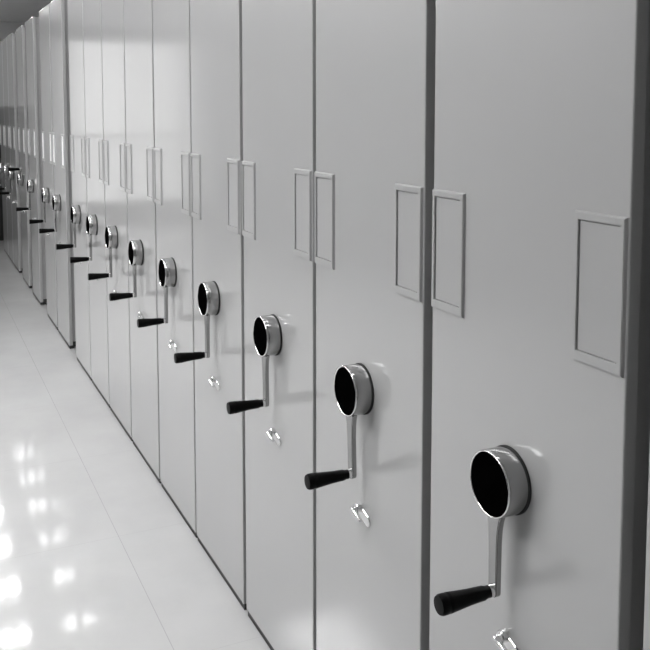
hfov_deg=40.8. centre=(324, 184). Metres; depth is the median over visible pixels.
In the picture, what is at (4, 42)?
shelving unit
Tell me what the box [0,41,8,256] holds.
shelving unit
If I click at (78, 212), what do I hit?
shelving unit
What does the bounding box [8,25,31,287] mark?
shelving unit
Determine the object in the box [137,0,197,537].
shelving unit
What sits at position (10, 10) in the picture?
ceiling
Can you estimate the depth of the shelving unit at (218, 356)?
2.83 m
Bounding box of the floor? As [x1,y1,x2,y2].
[0,240,270,649]
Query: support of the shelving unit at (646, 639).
on the floor
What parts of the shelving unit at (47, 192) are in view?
label frame, crank arm, panel, label frame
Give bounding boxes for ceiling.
[0,0,52,22]
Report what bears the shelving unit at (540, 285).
on the floor
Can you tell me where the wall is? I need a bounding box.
[0,22,24,41]
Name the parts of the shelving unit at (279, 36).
label frame, crank arm, label frame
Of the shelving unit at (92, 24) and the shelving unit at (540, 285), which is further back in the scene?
the shelving unit at (92, 24)
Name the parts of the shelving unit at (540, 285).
label frame, crank arm, label frame, shelf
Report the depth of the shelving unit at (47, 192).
6.34 m
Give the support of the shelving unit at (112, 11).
on the floor
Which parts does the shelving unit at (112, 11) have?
label frame, crank arm, panel, label frame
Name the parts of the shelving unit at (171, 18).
label frame, crank arm, label frame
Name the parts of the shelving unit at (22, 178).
label frame, label frame, panel, shelf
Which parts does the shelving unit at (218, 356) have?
label frame, crank arm, label frame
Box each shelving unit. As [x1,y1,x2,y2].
[0,33,22,272]
[0,37,13,263]
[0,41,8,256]
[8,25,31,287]
[16,17,46,304]
[29,4,58,329]
[39,0,75,348]
[56,0,91,380]
[70,0,109,407]
[88,0,132,440]
[109,0,160,482]
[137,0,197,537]
[174,0,246,609]
[226,0,315,649]
[304,0,435,649]
[429,0,649,649]
[643,449,649,649]
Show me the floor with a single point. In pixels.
(95, 554)
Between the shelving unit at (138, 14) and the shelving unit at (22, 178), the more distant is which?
the shelving unit at (22, 178)
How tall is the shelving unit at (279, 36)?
2.300 m
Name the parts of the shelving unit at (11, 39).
label frame, label frame, panel, shelf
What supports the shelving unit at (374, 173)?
on the floor
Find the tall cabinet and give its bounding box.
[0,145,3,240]
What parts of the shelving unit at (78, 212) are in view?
label frame, crank arm, panel, label frame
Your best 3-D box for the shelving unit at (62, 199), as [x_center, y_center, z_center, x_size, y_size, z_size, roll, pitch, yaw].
[-1.432,-0.098,6.040,1.059,2.300,0.500,-2,5,-25]
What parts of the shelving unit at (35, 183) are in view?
label frame, crank arm, panel, label frame, shelf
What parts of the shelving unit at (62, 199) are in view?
label frame, crank arm, panel, label frame, shelf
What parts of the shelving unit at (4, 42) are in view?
label frame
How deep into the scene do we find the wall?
12.24 m
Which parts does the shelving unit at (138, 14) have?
label frame, crank arm, panel, label frame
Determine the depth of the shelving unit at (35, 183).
7.04 m
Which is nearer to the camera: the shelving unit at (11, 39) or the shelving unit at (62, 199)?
the shelving unit at (62, 199)
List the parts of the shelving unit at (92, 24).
label frame, crank arm, panel, label frame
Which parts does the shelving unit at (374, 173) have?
label frame, crank arm, label frame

